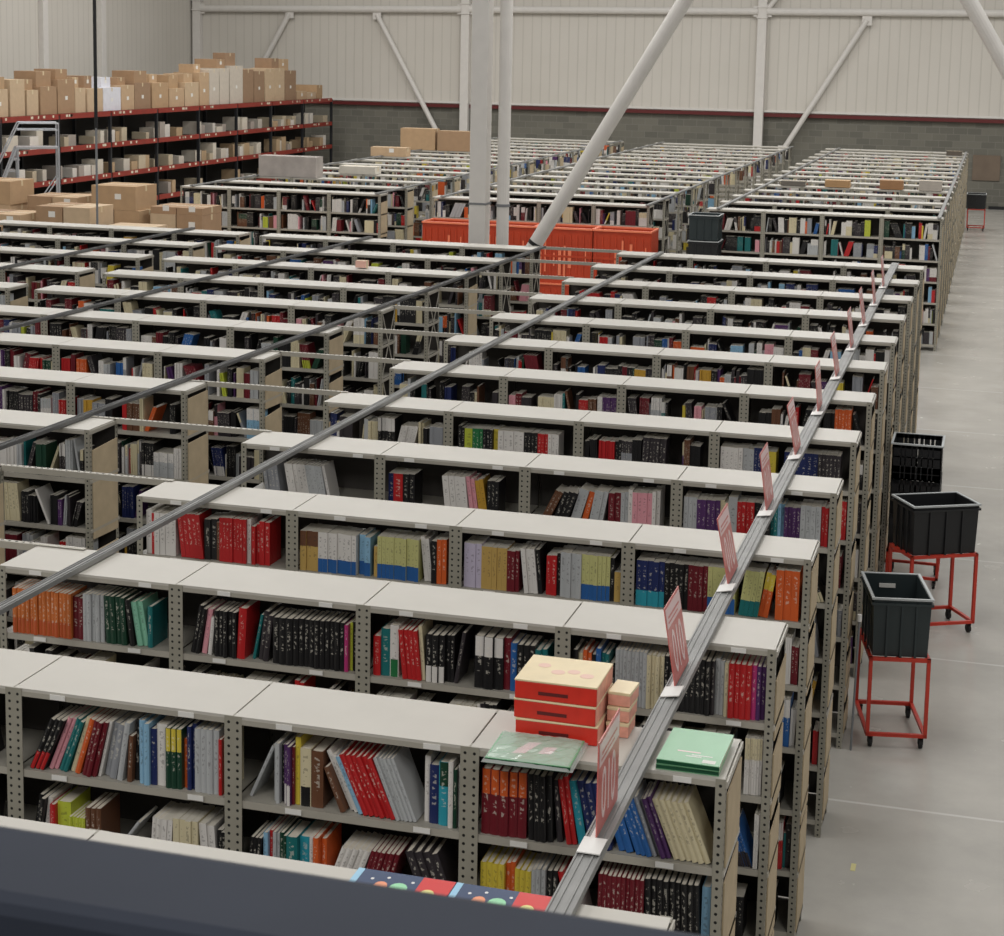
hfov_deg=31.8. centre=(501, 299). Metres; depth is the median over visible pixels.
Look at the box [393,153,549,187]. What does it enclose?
bookshelf
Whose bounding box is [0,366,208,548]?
bookshelf
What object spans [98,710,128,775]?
book
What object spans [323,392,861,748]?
bookshelf
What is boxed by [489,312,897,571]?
bookshelf
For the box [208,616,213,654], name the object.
book
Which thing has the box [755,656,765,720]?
book
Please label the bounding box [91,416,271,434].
bar
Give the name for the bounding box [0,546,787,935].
bookshelf
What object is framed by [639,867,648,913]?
book
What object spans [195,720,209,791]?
book
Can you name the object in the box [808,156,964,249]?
bookshelf
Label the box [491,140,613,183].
bookshelf
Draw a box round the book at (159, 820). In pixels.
[156,802,178,839]
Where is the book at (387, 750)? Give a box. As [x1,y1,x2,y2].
[378,745,403,820]
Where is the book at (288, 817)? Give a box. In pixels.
[273,815,291,856]
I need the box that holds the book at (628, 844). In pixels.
[619,817,633,852]
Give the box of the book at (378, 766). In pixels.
[373,744,399,820]
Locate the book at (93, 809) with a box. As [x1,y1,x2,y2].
[91,792,113,828]
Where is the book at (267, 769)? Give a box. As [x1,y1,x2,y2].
[250,743,274,795]
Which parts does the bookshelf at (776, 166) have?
panel, panel, panel, panel, post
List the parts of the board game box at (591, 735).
lid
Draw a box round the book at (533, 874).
[531,852,545,893]
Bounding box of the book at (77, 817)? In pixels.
[75,810,84,827]
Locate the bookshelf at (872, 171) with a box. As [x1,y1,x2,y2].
[788,166,960,269]
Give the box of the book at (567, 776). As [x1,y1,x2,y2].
[563,768,577,844]
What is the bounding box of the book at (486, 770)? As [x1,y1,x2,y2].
[481,763,493,833]
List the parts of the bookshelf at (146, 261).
panel, post, panel, post, panel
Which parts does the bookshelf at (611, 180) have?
panel, panel, post, panel, post, panel, post, post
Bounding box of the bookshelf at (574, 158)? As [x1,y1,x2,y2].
[430,149,576,187]
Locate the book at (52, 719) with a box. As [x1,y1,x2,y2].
[30,704,72,768]
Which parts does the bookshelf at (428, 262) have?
post, panel, post, panel, post, panel, post, panel, shelf, shelf, post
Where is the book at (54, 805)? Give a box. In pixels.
[50,788,71,823]
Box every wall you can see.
[0,0,192,78]
[203,0,1003,208]
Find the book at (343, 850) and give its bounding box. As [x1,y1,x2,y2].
[335,830,359,866]
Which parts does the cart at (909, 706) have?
leg, leg, frame, frame, leg, leg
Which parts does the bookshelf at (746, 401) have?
post, panel, post, panel, post, panel, post, post, panel, shelf, post, shelf, panel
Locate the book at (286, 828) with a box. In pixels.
[280,816,299,857]
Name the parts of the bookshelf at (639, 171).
panel, panel, panel, panel, post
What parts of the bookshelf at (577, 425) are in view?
post, panel, post, panel, post, panel, post, panel, shelf, shelf, shelf, shelf, shelf, post, shelf, panel, post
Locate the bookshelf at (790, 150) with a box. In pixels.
[654,142,791,201]
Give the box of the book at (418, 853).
[414,835,433,877]
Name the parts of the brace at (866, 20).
plate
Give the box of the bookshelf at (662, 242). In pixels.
[457,189,669,252]
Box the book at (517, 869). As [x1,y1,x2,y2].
[515,850,530,891]
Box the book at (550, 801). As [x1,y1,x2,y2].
[546,771,557,841]
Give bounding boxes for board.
[972,155,1000,180]
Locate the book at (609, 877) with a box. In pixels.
[606,862,617,908]
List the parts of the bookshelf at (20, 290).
post, panel, panel, panel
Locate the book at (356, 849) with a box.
[346,831,371,868]
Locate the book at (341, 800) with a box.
[324,761,348,812]
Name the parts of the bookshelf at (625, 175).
panel, panel, panel, post, panel, post, post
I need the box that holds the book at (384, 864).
[380,835,402,870]
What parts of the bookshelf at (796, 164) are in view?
panel, panel, panel, panel, post, panel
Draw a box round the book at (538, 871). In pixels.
[536,852,549,894]
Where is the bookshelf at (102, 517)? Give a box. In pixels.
[0,409,119,621]
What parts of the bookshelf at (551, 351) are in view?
post, panel, post, panel, post, panel, post, panel, shelf, post, panel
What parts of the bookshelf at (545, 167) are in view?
panel, panel, panel, panel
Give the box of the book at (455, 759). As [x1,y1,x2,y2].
[448,753,459,827]
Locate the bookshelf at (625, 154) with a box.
[610,153,764,197]
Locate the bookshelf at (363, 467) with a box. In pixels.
[241,431,843,837]
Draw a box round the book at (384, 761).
[382,745,407,821]
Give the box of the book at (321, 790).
[311,736,337,807]
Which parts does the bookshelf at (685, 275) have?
post, panel, post, panel, post, panel, post, panel, post, panel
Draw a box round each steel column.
[93,0,98,224]
[468,0,493,243]
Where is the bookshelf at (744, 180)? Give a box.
[589,159,748,195]
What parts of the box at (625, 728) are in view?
lid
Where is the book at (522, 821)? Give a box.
[517,767,530,838]
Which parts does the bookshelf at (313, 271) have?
panel, post, panel, post, panel, panel, post, panel, shelf, post, panel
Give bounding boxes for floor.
[419,195,1003,935]
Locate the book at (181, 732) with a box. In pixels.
[176,718,195,789]
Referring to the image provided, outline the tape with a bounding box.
[850,863,855,870]
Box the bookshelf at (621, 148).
[492,137,623,179]
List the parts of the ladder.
leg, leg, guard rail, guard rail, leg, leg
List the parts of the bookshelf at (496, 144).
panel, panel, panel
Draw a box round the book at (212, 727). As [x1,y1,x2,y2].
[207,722,221,793]
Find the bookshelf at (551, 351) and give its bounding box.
[444,334,887,571]
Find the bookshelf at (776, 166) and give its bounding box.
[634,147,778,200]
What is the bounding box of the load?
[259,154,322,177]
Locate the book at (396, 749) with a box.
[386,746,412,821]
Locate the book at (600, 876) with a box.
[598,861,608,906]
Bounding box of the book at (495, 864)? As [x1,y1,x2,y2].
[492,846,508,887]
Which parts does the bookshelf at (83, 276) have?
post, panel, shelf, panel, post, panel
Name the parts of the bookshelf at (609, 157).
panel, panel, panel, panel, post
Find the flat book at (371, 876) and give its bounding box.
[350,867,456,895]
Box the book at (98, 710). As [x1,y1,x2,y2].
[71,707,105,771]
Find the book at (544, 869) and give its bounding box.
[540,853,555,895]
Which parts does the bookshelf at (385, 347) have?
post, panel, post, panel, post, panel, post, panel, shelf, shelf, post, post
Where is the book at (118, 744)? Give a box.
[109,711,138,778]
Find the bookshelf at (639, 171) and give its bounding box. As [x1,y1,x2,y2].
[554,166,729,245]
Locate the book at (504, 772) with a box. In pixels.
[499,765,512,836]
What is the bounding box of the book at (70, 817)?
[68,800,90,826]
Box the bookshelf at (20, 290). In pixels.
[0,282,28,305]
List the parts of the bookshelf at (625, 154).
panel, panel, panel, panel, post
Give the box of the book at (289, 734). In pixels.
[276,731,294,803]
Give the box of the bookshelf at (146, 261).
[0,246,153,287]
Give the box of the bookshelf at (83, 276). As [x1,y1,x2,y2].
[0,263,95,306]
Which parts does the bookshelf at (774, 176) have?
panel, panel, panel, panel, post, panel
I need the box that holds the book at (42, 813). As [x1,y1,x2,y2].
[37,783,63,822]
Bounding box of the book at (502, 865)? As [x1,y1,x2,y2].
[498,847,514,889]
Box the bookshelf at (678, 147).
[644,145,785,180]
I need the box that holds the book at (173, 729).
[171,718,188,788]
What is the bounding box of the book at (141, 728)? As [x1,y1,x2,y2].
[139,713,154,783]
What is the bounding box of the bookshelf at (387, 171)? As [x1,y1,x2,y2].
[323,167,469,190]
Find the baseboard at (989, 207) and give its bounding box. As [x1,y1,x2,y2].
[988,206,1003,209]
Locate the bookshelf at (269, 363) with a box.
[0,332,282,487]
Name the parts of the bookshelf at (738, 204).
panel, panel, panel, panel, post, panel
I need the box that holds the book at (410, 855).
[405,834,425,876]
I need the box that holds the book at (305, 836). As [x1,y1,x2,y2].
[300,819,322,861]
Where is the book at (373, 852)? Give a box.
[366,833,388,868]
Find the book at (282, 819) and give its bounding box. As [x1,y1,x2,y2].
[270,814,287,856]
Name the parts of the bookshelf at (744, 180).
panel, panel, panel, panel, shelf, post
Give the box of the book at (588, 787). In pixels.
[584,771,596,821]
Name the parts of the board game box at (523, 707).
lid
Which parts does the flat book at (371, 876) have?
red panel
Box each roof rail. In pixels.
[0,227,194,269]
[0,236,372,331]
[0,246,545,449]
[0,251,663,614]
[190,137,497,185]
[375,140,622,193]
[440,142,663,196]
[545,262,898,914]
[645,146,793,205]
[717,147,840,208]
[937,152,966,218]
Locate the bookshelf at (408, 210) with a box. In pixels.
[215,179,413,239]
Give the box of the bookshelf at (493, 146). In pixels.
[491,145,584,175]
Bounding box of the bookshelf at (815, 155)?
[814,154,965,241]
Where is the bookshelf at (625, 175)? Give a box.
[538,170,719,243]
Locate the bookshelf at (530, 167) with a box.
[372,156,533,191]
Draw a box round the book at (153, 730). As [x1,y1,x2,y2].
[150,716,165,784]
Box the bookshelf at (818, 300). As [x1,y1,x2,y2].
[561,277,913,442]
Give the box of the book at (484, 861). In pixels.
[480,844,496,886]
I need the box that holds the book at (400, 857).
[390,837,412,873]
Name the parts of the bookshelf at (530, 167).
panel, panel, panel, panel, panel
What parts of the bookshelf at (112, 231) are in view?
panel, post, panel, post, panel, panel, post, panel, post, panel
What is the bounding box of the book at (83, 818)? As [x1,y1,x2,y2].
[82,816,85,828]
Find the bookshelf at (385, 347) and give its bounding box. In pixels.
[34,285,394,394]
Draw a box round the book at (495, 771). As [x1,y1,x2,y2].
[490,764,503,834]
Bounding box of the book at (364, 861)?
[357,833,383,869]
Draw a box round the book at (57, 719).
[35,705,78,768]
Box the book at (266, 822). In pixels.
[249,820,270,853]
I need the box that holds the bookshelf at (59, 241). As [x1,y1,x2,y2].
[0,232,204,272]
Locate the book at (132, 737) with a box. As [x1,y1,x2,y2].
[127,730,136,781]
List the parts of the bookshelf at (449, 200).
post, shelf, panel, shelf, panel, post, panel, shelf, post, shelf, panel, post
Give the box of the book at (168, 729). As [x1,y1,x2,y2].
[165,717,184,787]
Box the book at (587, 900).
[581,888,592,905]
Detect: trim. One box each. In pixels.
[314,101,1003,122]
[319,98,1003,118]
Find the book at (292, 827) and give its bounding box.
[283,819,301,858]
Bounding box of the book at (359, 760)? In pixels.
[356,742,384,818]
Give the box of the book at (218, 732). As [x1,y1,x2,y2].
[213,722,223,794]
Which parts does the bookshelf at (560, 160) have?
panel, panel, panel, panel, panel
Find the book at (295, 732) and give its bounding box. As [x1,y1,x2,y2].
[282,732,296,800]
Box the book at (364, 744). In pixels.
[350,741,378,816]
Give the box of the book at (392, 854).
[385,836,407,871]
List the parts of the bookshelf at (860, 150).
panel, panel, panel, panel, post, panel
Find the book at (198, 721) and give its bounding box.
[193,719,203,788]
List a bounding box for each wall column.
[38,0,48,68]
[97,0,106,76]
[191,0,203,63]
[459,0,471,130]
[751,0,768,194]
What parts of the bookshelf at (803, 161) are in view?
panel, panel, panel, panel, post, panel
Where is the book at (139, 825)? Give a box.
[128,806,157,835]
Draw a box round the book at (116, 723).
[105,710,134,775]
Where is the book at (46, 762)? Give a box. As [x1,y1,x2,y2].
[40,705,81,769]
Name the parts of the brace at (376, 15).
plate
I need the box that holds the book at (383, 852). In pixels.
[375,835,397,870]
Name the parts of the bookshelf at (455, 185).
panel, panel, panel, post, panel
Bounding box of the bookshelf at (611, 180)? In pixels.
[520,174,708,251]
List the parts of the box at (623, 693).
lid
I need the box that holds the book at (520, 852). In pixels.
[511,848,526,890]
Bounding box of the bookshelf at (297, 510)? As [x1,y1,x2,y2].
[136,481,819,935]
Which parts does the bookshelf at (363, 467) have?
post, post, panel, shelf, post, panel, shelf, post, post, panel, shelf, post, shelf, panel, shelf, shelf, shelf, shelf, shelf, post, panel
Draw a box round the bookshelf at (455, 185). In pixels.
[275,172,459,212]
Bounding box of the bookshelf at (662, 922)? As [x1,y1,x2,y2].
[0,816,674,930]
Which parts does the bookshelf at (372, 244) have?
post, panel, post, panel, post, panel, post, panel, shelf, post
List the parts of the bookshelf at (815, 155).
panel, panel, panel, panel, panel, post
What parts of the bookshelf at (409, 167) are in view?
panel, panel, panel, panel, post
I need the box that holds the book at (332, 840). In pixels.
[321,822,341,865]
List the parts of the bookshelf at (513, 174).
panel, panel, panel, panel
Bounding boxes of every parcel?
[2,135,17,147]
[2,137,12,151]
[3,169,24,177]
[18,136,38,149]
[20,129,42,145]
[25,171,36,181]
[27,169,46,181]
[42,165,62,179]
[49,136,68,146]
[52,134,75,145]
[62,167,76,177]
[64,165,83,176]
[72,164,90,175]
[79,136,94,143]
[81,158,102,173]
[85,130,103,142]
[85,164,95,174]
[93,129,107,142]
[102,129,114,141]
[103,162,114,172]
[107,127,126,140]
[112,158,129,170]
[115,131,118,141]
[124,154,145,168]
[130,161,136,169]
[132,132,148,138]
[139,127,154,137]
[146,121,164,137]
[146,155,148,167]
[149,159,158,166]
[154,154,172,165]
[154,181,170,192]
[159,179,175,192]
[165,124,169,136]
[170,127,181,135]
[173,155,183,163]
[181,150,200,161]
[183,121,200,134]
[184,178,202,184]
[200,142,215,158]
[201,123,214,132]
[201,125,204,133]
[201,150,205,160]
[206,153,212,159]
[215,123,225,131]
[215,126,222,131]
[216,148,225,158]
[220,143,234,156]
[221,169,239,179]
[222,117,239,130]
[234,142,248,154]
[238,146,242,155]
[240,117,246,129]
[241,173,255,179]
[246,142,260,152]
[247,118,261,128]
[247,121,253,128]
[249,143,258,153]
[249,146,253,154]
[257,117,272,127]
[264,139,279,151]
[272,115,285,125]
[272,136,285,150]
[273,119,283,125]
[283,115,295,124]
[286,144,290,149]
[290,139,300,148]
[293,113,307,123]
[295,137,308,147]
[308,113,312,123]
[309,137,322,145]
[311,135,325,144]
[313,115,326,122]
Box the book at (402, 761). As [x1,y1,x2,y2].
[390,746,424,821]
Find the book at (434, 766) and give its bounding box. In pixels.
[429,751,446,823]
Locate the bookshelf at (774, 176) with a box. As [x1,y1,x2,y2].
[772,174,957,284]
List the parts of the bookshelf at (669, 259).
post, panel, post, panel, post, panel, post, panel, post, panel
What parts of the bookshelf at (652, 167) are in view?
panel, panel, panel, panel, post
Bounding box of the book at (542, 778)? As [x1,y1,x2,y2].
[539,770,547,842]
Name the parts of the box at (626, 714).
lid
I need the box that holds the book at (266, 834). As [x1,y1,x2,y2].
[263,816,282,855]
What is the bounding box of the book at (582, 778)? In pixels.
[577,770,591,830]
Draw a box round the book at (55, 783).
[35,781,62,820]
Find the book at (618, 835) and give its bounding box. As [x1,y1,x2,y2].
[615,827,625,850]
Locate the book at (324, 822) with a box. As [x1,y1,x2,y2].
[310,820,327,862]
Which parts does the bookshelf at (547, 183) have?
panel, panel, panel, panel, post, post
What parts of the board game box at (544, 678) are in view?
lid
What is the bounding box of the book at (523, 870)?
[520,852,536,892]
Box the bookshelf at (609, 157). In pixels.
[598,156,756,200]
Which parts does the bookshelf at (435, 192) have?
panel, panel, panel, panel, shelf, shelf, post, panel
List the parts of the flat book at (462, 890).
red panel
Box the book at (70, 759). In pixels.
[63,707,99,771]
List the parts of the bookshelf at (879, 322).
post, panel, post, panel, post, panel, post, panel, post, panel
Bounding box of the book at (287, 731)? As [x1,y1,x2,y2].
[275,731,288,800]
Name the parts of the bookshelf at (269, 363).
panel, post, panel, post, panel, shelf, shelf, shelf, post, panel, post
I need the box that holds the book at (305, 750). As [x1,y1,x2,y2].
[300,735,324,806]
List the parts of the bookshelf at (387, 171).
panel, panel, panel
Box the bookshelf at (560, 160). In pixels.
[412,150,563,184]
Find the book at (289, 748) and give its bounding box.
[286,738,295,805]
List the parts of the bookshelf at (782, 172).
panel, panel, panel, post, panel, post, panel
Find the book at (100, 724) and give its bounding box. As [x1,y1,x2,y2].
[86,709,119,776]
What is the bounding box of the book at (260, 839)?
[257,833,262,854]
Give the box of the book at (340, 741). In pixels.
[327,738,353,809]
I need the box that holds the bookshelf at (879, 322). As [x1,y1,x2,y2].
[528,294,906,523]
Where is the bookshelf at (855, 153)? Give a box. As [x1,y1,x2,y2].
[819,151,967,237]
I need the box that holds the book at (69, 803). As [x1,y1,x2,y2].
[58,785,90,825]
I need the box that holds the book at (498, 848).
[486,845,502,887]
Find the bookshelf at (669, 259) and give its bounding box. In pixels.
[616,251,924,432]
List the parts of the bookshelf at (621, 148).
panel, panel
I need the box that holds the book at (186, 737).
[185,737,186,787]
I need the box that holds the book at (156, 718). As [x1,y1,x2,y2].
[143,714,166,784]
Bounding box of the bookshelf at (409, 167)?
[327,162,496,214]
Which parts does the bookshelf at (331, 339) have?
panel, post, panel, post, panel, post, panel, shelf, shelf, post, panel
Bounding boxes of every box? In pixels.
[0,77,3,88]
[0,89,7,116]
[0,178,33,204]
[0,203,26,209]
[0,209,15,212]
[0,210,35,227]
[4,79,24,116]
[14,71,50,86]
[24,79,31,89]
[25,90,38,115]
[27,192,73,207]
[32,86,56,114]
[34,69,66,78]
[36,202,85,222]
[51,79,74,113]
[52,193,91,202]
[63,203,112,224]
[67,75,91,87]
[67,77,77,87]
[75,88,85,112]
[85,88,102,111]
[91,77,109,86]
[91,182,156,210]
[92,87,120,110]
[109,222,166,227]
[110,77,124,84]
[110,85,133,109]
[112,70,145,82]
[114,208,150,223]
[125,82,150,108]
[146,74,156,82]
[150,82,167,107]
[150,213,176,227]
[151,203,193,213]
[157,74,177,87]
[163,73,191,82]
[168,88,183,106]
[173,72,208,104]
[177,204,221,215]
[177,212,220,230]
[178,82,198,105]
[179,64,199,71]
[194,59,224,67]
[200,68,228,103]
[200,69,218,104]
[213,53,234,65]
[225,66,242,103]
[243,68,274,101]
[243,69,252,102]
[253,71,263,101]
[255,58,278,67]
[257,68,284,100]
[279,59,287,69]
[284,70,295,99]
[296,84,321,98]
[296,91,306,99]
[307,92,315,98]
[339,165,380,174]
[355,260,368,268]
[371,146,410,156]
[400,127,439,150]
[437,130,469,151]
[514,683,612,726]
[515,655,612,706]
[515,710,606,745]
[606,713,635,737]
[607,697,637,722]
[608,679,638,707]
[781,180,806,185]
[825,179,850,187]
[880,179,903,189]
[919,180,942,191]
[946,150,961,155]
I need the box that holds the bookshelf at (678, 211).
[490,184,683,253]
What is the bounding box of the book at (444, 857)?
[431,837,458,883]
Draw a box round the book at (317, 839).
[313,821,332,863]
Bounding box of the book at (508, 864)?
[506,848,518,889]
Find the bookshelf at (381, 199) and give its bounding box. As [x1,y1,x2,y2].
[180,185,387,238]
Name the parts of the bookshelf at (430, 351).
post, panel, post, panel, post, panel, post, panel, shelf, shelf, post, post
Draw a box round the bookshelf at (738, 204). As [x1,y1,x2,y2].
[719,200,946,337]
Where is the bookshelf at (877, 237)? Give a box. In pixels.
[706,207,943,350]
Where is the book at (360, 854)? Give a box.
[352,831,378,868]
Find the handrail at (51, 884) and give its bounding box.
[0,826,704,935]
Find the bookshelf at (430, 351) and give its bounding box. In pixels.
[102,269,439,391]
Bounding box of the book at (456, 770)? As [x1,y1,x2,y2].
[453,762,459,828]
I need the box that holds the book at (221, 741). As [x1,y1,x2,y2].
[218,735,223,795]
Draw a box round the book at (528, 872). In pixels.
[525,853,540,892]
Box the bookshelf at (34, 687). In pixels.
[0,648,742,935]
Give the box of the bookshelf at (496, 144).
[491,142,601,179]
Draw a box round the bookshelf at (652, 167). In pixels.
[570,163,739,200]
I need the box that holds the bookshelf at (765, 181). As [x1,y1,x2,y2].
[763,179,955,293]
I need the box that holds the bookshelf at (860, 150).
[825,148,968,232]
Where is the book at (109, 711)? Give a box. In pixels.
[82,708,115,774]
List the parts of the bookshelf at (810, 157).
panel, panel, panel, panel, post, panel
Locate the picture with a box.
[511,742,556,753]
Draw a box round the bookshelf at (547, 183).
[510,179,696,242]
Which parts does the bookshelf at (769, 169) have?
panel, panel, panel, post, panel, post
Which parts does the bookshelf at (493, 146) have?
panel, panel, panel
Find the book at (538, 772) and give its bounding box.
[533,769,542,841]
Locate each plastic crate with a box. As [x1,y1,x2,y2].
[687,239,722,255]
[688,212,723,240]
[861,571,934,657]
[887,513,893,548]
[889,474,941,513]
[891,432,944,482]
[891,491,981,555]
[966,192,986,208]
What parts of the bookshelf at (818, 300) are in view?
post, panel, post, panel, post, panel, post, panel, post, panel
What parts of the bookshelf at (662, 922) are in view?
panel, panel, panel, panel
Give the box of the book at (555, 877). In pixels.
[552,854,566,895]
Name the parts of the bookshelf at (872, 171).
panel, panel, panel, panel, post, panel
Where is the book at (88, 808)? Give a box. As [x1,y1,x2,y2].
[85,792,108,828]
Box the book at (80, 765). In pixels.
[75,707,110,773]
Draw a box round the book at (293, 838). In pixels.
[286,819,312,860]
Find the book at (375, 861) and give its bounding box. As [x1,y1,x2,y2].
[371,834,393,869]
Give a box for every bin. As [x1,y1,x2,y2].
[422,218,468,242]
[489,220,538,245]
[535,224,599,282]
[540,282,568,294]
[593,226,658,278]
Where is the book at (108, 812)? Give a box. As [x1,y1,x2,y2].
[96,792,119,832]
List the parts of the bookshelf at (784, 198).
panel, panel, panel, panel, post, panel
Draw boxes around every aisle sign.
[576,708,619,855]
[660,586,688,696]
[716,503,737,591]
[757,442,773,515]
[787,397,800,459]
[811,360,822,414]
[830,331,840,379]
[845,307,854,350]
[858,287,866,326]
[869,269,876,305]
[879,255,885,287]
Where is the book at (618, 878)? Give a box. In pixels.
[615,863,626,909]
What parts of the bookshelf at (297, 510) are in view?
post, shelf, panel, post, shelf, panel, post, shelf, panel, post, shelf, panel, shelf, shelf, shelf, shelf, shelf, post, panel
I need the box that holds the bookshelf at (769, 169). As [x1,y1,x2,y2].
[622,150,771,198]
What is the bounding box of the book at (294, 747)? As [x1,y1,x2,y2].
[292,744,295,804]
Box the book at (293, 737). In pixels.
[284,732,298,803]
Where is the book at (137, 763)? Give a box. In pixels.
[135,712,147,779]
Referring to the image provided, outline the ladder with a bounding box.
[0,121,59,192]
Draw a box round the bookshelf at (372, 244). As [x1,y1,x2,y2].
[259,233,539,313]
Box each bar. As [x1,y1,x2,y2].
[0,463,174,484]
[0,539,86,550]
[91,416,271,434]
[189,380,348,395]
[269,350,409,363]
[321,325,460,337]
[374,304,504,314]
[420,286,541,295]
[462,271,573,279]
[494,257,596,265]
[525,245,625,252]
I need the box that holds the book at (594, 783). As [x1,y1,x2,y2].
[591,774,615,850]
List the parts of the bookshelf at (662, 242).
panel, panel, panel, panel, post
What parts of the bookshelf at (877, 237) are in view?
panel, shelf, shelf, post, shelf, shelf, panel, post, shelf, shelf, panel, post, shelf, shelf, panel, shelf, shelf, post, panel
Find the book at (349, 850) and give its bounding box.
[340,831,365,867]
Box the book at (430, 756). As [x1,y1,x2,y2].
[424,750,439,820]
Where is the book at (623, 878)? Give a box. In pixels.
[620,864,631,910]
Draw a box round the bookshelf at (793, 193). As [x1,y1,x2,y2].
[743,189,951,313]
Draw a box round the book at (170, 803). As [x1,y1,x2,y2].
[151,801,174,838]
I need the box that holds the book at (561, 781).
[558,772,571,844]
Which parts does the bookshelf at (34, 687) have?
post, shelf, shelf, panel, post, panel, shelf, shelf, post, post, shelf, panel, shelf, post, shelf, panel, shelf, post, panel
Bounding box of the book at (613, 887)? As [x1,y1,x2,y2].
[611,863,622,908]
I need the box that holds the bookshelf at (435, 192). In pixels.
[246,175,437,237]
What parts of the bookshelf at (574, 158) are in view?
panel, panel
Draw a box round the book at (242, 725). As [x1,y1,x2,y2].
[224,725,243,793]
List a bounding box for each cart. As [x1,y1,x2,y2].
[855,627,930,747]
[885,548,939,588]
[887,542,978,631]
[966,209,985,230]
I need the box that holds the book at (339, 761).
[336,742,361,813]
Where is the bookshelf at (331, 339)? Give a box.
[0,305,343,427]
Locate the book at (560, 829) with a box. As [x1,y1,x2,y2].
[553,772,565,841]
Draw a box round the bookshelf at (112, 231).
[0,220,250,257]
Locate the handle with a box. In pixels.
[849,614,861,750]
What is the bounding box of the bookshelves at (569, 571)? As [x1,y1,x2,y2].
[0,142,961,935]
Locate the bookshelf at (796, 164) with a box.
[795,163,962,262]
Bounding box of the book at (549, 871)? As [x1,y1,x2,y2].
[546,854,560,896]
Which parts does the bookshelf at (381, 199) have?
post, panel, post, shelf, shelf, panel, post, shelf, shelf, panel, post, shelf, shelf, panel, post, panel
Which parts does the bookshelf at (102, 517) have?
shelf, shelf, shelf, shelf, panel, post, panel, post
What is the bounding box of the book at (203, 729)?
[201,721,214,792]
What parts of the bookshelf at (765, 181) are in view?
panel, panel, panel, panel, post, panel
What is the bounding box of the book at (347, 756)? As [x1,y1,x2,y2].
[345,741,373,816]
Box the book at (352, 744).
[339,740,367,815]
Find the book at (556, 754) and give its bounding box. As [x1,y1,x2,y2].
[485,731,584,772]
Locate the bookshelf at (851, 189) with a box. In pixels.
[753,184,953,303]
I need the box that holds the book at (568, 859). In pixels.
[558,855,573,880]
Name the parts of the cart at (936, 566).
leg, frame, leg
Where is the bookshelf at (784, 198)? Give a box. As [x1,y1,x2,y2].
[732,194,949,325]
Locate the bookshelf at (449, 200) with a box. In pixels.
[432,195,653,227]
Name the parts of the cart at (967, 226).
frame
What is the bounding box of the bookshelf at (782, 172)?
[780,170,959,276]
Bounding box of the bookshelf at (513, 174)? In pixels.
[351,159,517,193]
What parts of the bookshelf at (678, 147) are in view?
panel, panel, panel, panel, post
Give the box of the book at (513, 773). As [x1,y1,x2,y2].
[508,766,521,837]
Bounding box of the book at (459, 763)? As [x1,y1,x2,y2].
[458,763,459,826]
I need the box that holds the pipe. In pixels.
[496,0,512,244]
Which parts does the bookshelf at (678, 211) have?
panel, panel, panel, panel, post, post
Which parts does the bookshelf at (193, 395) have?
panel, post, shelf, panel, shelf, shelf, post, panel, post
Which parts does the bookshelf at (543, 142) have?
panel, panel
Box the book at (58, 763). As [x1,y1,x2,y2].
[55,705,92,768]
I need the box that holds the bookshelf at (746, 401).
[389,361,876,677]
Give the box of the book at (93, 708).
[60,706,99,770]
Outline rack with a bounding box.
[0,98,332,204]
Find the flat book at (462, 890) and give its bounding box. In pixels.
[449,882,551,910]
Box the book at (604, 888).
[602,861,613,907]
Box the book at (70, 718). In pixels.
[50,705,90,768]
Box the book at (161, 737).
[157,715,177,785]
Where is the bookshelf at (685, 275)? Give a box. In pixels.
[590,263,919,442]
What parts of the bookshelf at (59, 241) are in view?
panel, post, panel, panel, post, panel, post, panel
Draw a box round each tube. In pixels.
[199,4,460,14]
[469,4,757,16]
[767,8,1003,16]
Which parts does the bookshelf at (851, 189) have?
panel, panel, panel, panel, post, panel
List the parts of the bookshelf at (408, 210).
panel, panel, panel, panel, shelf, shelf, post, panel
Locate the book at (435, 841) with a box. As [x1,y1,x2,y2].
[423,836,442,878]
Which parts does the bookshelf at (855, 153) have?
panel, panel, panel, panel, post, panel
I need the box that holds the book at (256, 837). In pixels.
[253,821,273,853]
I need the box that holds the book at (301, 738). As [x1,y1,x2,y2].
[296,733,312,804]
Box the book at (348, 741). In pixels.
[332,739,357,811]
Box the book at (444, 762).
[438,752,454,825]
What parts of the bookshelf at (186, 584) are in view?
post, shelf, panel, post, shelf, panel, post, shelf, panel, post, panel, shelf, shelf, shelf, shelf, post, panel, post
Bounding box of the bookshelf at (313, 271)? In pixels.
[162,256,477,362]
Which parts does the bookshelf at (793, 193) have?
panel, post, panel, post, panel, post, panel, post, panel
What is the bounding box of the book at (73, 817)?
[72,801,92,826]
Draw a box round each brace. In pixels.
[263,12,293,57]
[373,12,437,127]
[526,0,693,245]
[767,0,777,8]
[778,16,871,155]
[960,0,1003,79]
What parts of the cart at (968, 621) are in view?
leg, leg, frame, leg, frame, leg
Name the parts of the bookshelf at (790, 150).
panel, panel, panel, panel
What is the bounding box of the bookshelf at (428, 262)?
[213,244,510,332]
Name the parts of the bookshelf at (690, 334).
post, panel, post, panel, post, panel, post, panel, post, panel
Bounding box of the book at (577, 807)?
[569,769,586,844]
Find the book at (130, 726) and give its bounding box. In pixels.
[117,712,145,780]
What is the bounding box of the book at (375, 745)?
[362,743,389,817]
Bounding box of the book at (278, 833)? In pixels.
[277,816,294,857]
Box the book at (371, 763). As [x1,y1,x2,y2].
[366,744,394,819]
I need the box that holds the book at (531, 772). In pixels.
[528,768,536,839]
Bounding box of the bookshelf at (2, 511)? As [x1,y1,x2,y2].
[0,466,6,613]
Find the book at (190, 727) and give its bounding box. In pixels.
[187,719,196,789]
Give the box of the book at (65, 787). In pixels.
[46,783,72,822]
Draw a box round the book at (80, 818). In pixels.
[79,813,84,827]
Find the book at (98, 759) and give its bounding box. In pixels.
[92,709,123,776]
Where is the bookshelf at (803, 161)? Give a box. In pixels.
[801,160,963,253]

